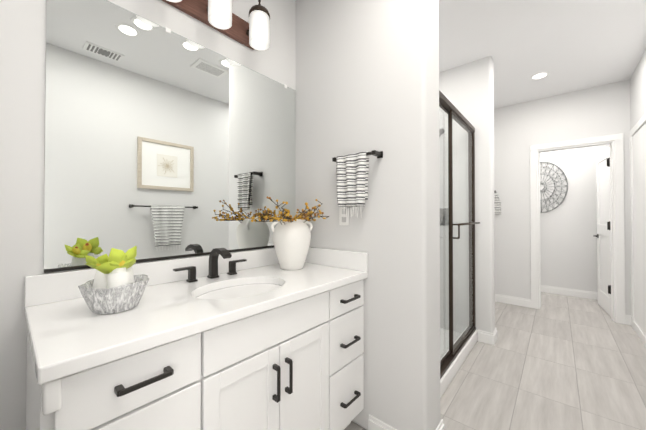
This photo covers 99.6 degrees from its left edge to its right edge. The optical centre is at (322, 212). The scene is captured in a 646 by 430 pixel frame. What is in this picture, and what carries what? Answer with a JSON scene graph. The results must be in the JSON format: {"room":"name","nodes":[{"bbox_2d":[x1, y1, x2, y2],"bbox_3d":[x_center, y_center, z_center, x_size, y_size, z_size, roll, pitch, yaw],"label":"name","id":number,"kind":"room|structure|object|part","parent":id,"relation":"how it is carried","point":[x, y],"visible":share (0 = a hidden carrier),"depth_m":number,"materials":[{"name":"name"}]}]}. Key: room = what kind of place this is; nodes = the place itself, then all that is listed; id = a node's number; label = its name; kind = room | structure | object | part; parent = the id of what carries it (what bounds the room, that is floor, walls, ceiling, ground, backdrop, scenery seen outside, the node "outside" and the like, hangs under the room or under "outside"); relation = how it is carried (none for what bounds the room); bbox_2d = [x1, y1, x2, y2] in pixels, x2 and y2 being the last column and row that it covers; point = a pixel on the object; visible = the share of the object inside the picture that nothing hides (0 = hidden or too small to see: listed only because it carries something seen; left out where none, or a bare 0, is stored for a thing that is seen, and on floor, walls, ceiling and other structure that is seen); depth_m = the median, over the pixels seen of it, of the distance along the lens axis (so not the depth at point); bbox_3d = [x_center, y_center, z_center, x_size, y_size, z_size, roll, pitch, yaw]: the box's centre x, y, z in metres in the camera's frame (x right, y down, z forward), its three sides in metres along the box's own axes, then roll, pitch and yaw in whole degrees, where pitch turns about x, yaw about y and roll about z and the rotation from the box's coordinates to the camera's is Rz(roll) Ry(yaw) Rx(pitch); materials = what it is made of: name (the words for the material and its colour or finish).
{"room":"bathroom","nodes":[
{"label":"bathroom","id":0,"kind":"room"},
{"bbox_2d":[0,0,91,429],"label":"wall","id":1,"kind":"structure","parent":0,"point":[22,88],"depth_m":0.90,"materials":[{"name":"paint"}]},
{"bbox_2d":[107,0,295,89],"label":"wall","id":2,"kind":"structure","parent":0,"point":[277,63],"depth_m":1.57,"materials":[{"name":"paint"}]},
{"bbox_2d":[44,0,295,272],"bbox_3d":[-0.574,-0.315,1.395,0.010,1.051,1.189,0,-1,41],"label":"mirror","id":3,"kind":"object","parent":2,"relation":"attached to","point":[162,143],"visible":0.9,"depth_m":1.19,"materials":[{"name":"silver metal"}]},
{"bbox_2d":[162,0,269,49],"bbox_3d":[-0.519,-1.042,1.334,0.181,0.248,0.570,0,-1,41],"label":"sconce","id":4,"kind":"object","parent":2,"relation":"attached to","point":[221,17],"visible":1,"depth_m":1.43,"materials":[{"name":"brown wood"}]},
{"bbox_3d":[-0.511,-1.085,1.327,0.159,0.163,0.570,0,-1,41],"label":"arm","id":5,"kind":"part","parent":4,"relation":"part of"},
{"bbox_2d":[296,0,440,429],"bbox_3d":[0.211,-0.153,1.657,0.900,2.680,0.220,0,-1,41],"label":"wall","id":6,"kind":"structure","parent":0,"point":[367,75],"depth_m":1.42,"materials":[{"name":"paint"}]},
{"bbox_2d":[339,207,348,224],"bbox_3d":[0.123,0.014,1.580,0.070,0.115,0.006,0,-1,41],"label":"electrical outlet plate","id":7,"kind":"object","parent":6,"relation":"attached to","point":[343,219],"visible":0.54,"depth_m":1.58,"materials":[{"name":"white plastic"}]},
{"bbox_2d":[342,209,345,221],"bbox_3d":[0.121,0.015,1.578,0.030,0.077,0.002,0,-1,41],"label":"socket","id":8,"kind":"object","parent":7,"relation":"attached to","point":[343,212],"depth_m":1.58,"materials":[{"name":"grey plastic"}]},
{"bbox_2d":[332,150,382,217],"bbox_3d":[0.172,-0.147,1.478,0.289,0.349,0.098,0,-1,41],"label":"towel bar","id":9,"kind":"object","parent":6,"relation":"attached to","point":[352,170],"visible":1,"depth_m":1.46,"materials":[{"name":"black"}]},
{"bbox_2d":[336,151,368,206],"bbox_3d":[0.158,-0.177,1.473,0.187,0.286,0.072,0,-1,41],"label":"towel","id":10,"kind":"object","parent":9,"relation":"hanging from","point":[352,170],"depth_m":1.46,"materials":[{"name":"white fabric"}]},
{"bbox_2d":[368,414,396,429],"bbox_3d":[0.352,1.132,1.369,0.286,0.105,0.014,0,-1,41],"label":"baseboard","id":11,"kind":"structure","parent":6,"relation":"attached to","point":[374,423],"depth_m":1.42,"materials":[{"name":"white wood"}]},
{"bbox_2d":[436,419,443,429],"bbox_3d":[0.553,1.131,1.341,0.014,0.105,0.234,0,-1,41],"label":"baseboard","id":12,"kind":"structure","parent":6,"relation":"attached to","point":[440,426],"depth_m":1.40,"materials":[{"name":"white"}]},
{"bbox_2d":[440,328,476,397],"bbox_3d":[0.959,1.141,2.063,0.100,0.100,1.388,0,-1,41],"label":"sill","id":13,"kind":"structure","parent":6,"relation":"attached to","point":[451,372],"depth_m":2.05,"materials":[{"name":"white stone"}]},
{"bbox_2d":[439,90,479,378],"bbox_3d":[0.982,0.140,2.053,0.102,1.898,1.384,0,-1,41],"label":"shower door","id":14,"kind":"structure","parent":13,"relation":"on","point":[448,107],"depth_m":2.15,"materials":[{"name":"clear glass"}]},
{"bbox_3d":[1.207,0.137,2.276,0.050,0.114,0.712,0,-1,41],"label":"handle","id":15,"kind":"part","parent":14,"relation":"part of","materials":[{"name":"brown metal"}]},
{"bbox_2d":[439,56,494,332],"bbox_3d":[1.246,-0.142,2.850,0.915,2.680,0.160,0,-1,41],"label":"wall","id":16,"kind":"structure","parent":0,"point":[467,90],"depth_m":2.60,"materials":[{"name":"paint"}]},
{"bbox_2d":[440,208,448,225],"bbox_3d":[1.190,0.039,2.749,0.170,0.175,0.062,0,-1,41],"label":"shower valve","id":17,"kind":"object","parent":16,"relation":"attached to","point":[442,220],"depth_m":2.74,"materials":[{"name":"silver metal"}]},
{"bbox_2d":[477,330,491,344],"bbox_3d":[1.491,1.143,2.513,0.120,0.105,0.014,0,-1,41],"label":"baseboard","id":18,"kind":"structure","parent":16,"relation":"attached to","point":[484,336],"depth_m":2.51,"materials":[{"name":"white wood"}]},
{"bbox_2d":[492,328,496,344],"bbox_3d":[1.594,1.143,2.530,0.014,0.105,0.174,0,-1,41],"label":"baseboard","id":19,"kind":"structure","parent":16,"relation":"attached to","point":[494,336],"depth_m":2.48,"materials":[{"name":"white wood"}]},
{"bbox_2d":[295,0,645,108],"bbox_3d":[1.261,-1.504,1.611,2.770,0.100,6.940,0,-1,41],"label":"ceiling","id":20,"kind":"structure","parent":0,"point":[571,45],"depth_m":2.30,"materials":[{"name":"paint"}]},
{"bbox_2d":[530,72,549,79],"bbox_3d":[2.272,-1.439,2.865,0.164,0.005,0.164,0,-1,41],"label":"recessed light","id":21,"kind":"object","parent":20,"relation":"in","point":[540,75],"visible":1,"depth_m":2.85,"materials":[{"name":"white"}]},
{"bbox_2d":[344,292,645,429],"bbox_3d":[1.261,1.221,1.585,2.770,0.130,6.940,0,-1,41],"label":"floor","id":22,"kind":"structure","parent":0,"point":[558,362],"depth_m":2.01,"materials":[{"name":"tile"}]},
{"bbox_2d":[24,247,367,429],"bbox_3d":[-0.369,0.673,1.183,0.581,1.019,1.236,0,-1,41],"label":"bathroom vanity","id":23,"kind":"object","parent":22,"relation":"on","point":[224,339],"visible":0.96,"depth_m":0.92,"materials":[{"name":"white wood"}]},
{"bbox_2d":[78,246,148,314],"bbox_3d":[-0.672,0.208,0.885,0.182,0.201,0.183,0,-1,41],"label":"bowl","id":24,"kind":"object","parent":23,"relation":"on","point":[114,285],"visible":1,"depth_m":0.85,"materials":[{"name":"grey stone"}]},
{"bbox_2d":[91,266,135,305],"bbox_3d":[-0.668,0.235,0.883,0.120,0.128,0.128,0,-1,41],"label":"flower pot","id":25,"kind":"object","parent":24,"relation":"in","point":[106,277],"depth_m":0.85,"materials":[{"name":"white ceramic"}]},
{"bbox_2d":[173,248,246,282],"bbox_3d":[-0.489,0.239,1.289,0.157,0.148,0.360,0,-1,41],"label":"faucet","id":26,"kind":"object","parent":23,"relation":"on","point":[232,276],"depth_m":1.31,"materials":[{"name":"black metal"}]},
{"bbox_2d":[251,196,328,269],"bbox_3d":[-0.160,0.115,1.528,0.353,0.399,0.507,0,-1,41],"label":"vase","id":27,"kind":"object","parent":23,"relation":"on","point":[291,238],"visible":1,"depth_m":1.48,"materials":[{"name":"white ceramic"}]},
{"bbox_3d":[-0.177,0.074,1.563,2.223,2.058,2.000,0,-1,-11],"label":"handle","id":28,"kind":"part","parent":27,"relation":"part of","materials":[{"name":"white ceramic"}]},
{"bbox_2d":[494,79,631,314],"bbox_3d":[2.764,-0.126,3.471,1.570,2.660,0.120,0,-1,41],"label":"wall","id":29,"kind":"structure","parent":0,"point":[521,128],"depth_m":3.50,"materials":[{"name":"paint"}]},
{"bbox_2d":[494,190,500,214],"bbox_3d":[2.367,-0.143,3.697,0.069,0.325,0.052,0,-1,41],"label":"towel","id":30,"kind":"object","parent":29,"relation":"attached to","point":[497,204],"visible":0.5,"depth_m":3.68,"materials":[{"name":"white fabric"}]},
{"bbox_2d":[495,294,530,307],"bbox_3d":[2.395,1.154,3.687,0.673,0.105,0.014,0,-1,41],"label":"baseboard","id":31,"kind":"structure","parent":29,"relation":"attached to","point":[512,300],"depth_m":3.59,"materials":[{"name":"white wood"}]},
{"bbox_2d":[530,133,625,323],"bbox_3d":[2.993,0.169,3.263,0.811,2.066,0.138,0,-1,41],"label":"door frame","id":32,"kind":"structure","parent":29,"relation":"attached to","point":[620,229],"depth_m":3.06,"materials":[{"name":"white wood"}]},
{"bbox_2d":[593,146,610,316],"bbox_3d":[3.471,0.214,3.352,0.125,1.962,0.649,0,-1,35],"label":"door leaf","id":33,"kind":"structure","parent":29,"relation":"in","point":[603,236],"depth_m":3.38,"materials":[{"name":"white wood"}]},
{"bbox_2d":[625,314,631,324],"bbox_3d":[3.279,1.147,2.929,0.058,0.105,0.014,0,-1,41],"label":"baseboard","id":34,"kind":"structure","parent":29,"relation":"attached to","point":[628,319],"depth_m":2.92,"materials":[{"name":"white wood"}]},
{"bbox_2d":[540,145,609,291],"bbox_3d":[3.483,-0.119,4.185,2.770,2.660,0.120,0,-1,41],"label":"wall","id":35,"kind":"structure","parent":0,"point":[568,227],"depth_m":3.98,"materials":[{"name":"paint"}]},
{"bbox_2d":[540,162,567,212],"bbox_3d":[3.357,-0.397,4.198,0.613,0.782,0.014,0,-1,41],"label":"art","id":36,"kind":"object","parent":35,"relation":"attached to","point":[554,186],"visible":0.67,"depth_m":4.11,"materials":[{"name":"silver metal"}]},
{"bbox_2d":[541,285,597,299],"bbox_3d":[3.439,1.158,4.122,2.530,0.105,0.014,0,-1,41],"label":"baseboard","id":37,"kind":"structure","parent":35,"relation":"attached to","point":[570,292],"depth_m":3.98,"materials":[{"name":"white wood"}]},
{"bbox_2d":[630,50,645,135],"bbox_3d":[1.498,-0.152,0.730,0.120,2.660,5.930,0,-1,41],"label":"wall","id":38,"kind":"structure","parent":0,"point":[638,95],"depth_m":2.64,"materials":[{"name":"paint"}]},
{"bbox_2d":[630,113,645,333],"bbox_3d":[2.987,0.163,2.566,0.016,2.066,0.821,0,-1,41],"label":"door frame","id":39,"kind":"structure","parent":38,"relation":"attached to","point":[639,173],"depth_m":2.64,"materials":[{"name":"white wood"}]},
{"bbox_2d":[631,318,645,346],"bbox_3d":[1.447,1.126,0.761,0.014,0.105,5.690,0,-1,41],"label":"baseboard","id":40,"kind":"structure","parent":38,"relation":"attached to","point":[639,331],"depth_m":2.61,"materials":[{"name":"white wood"}]}
]}

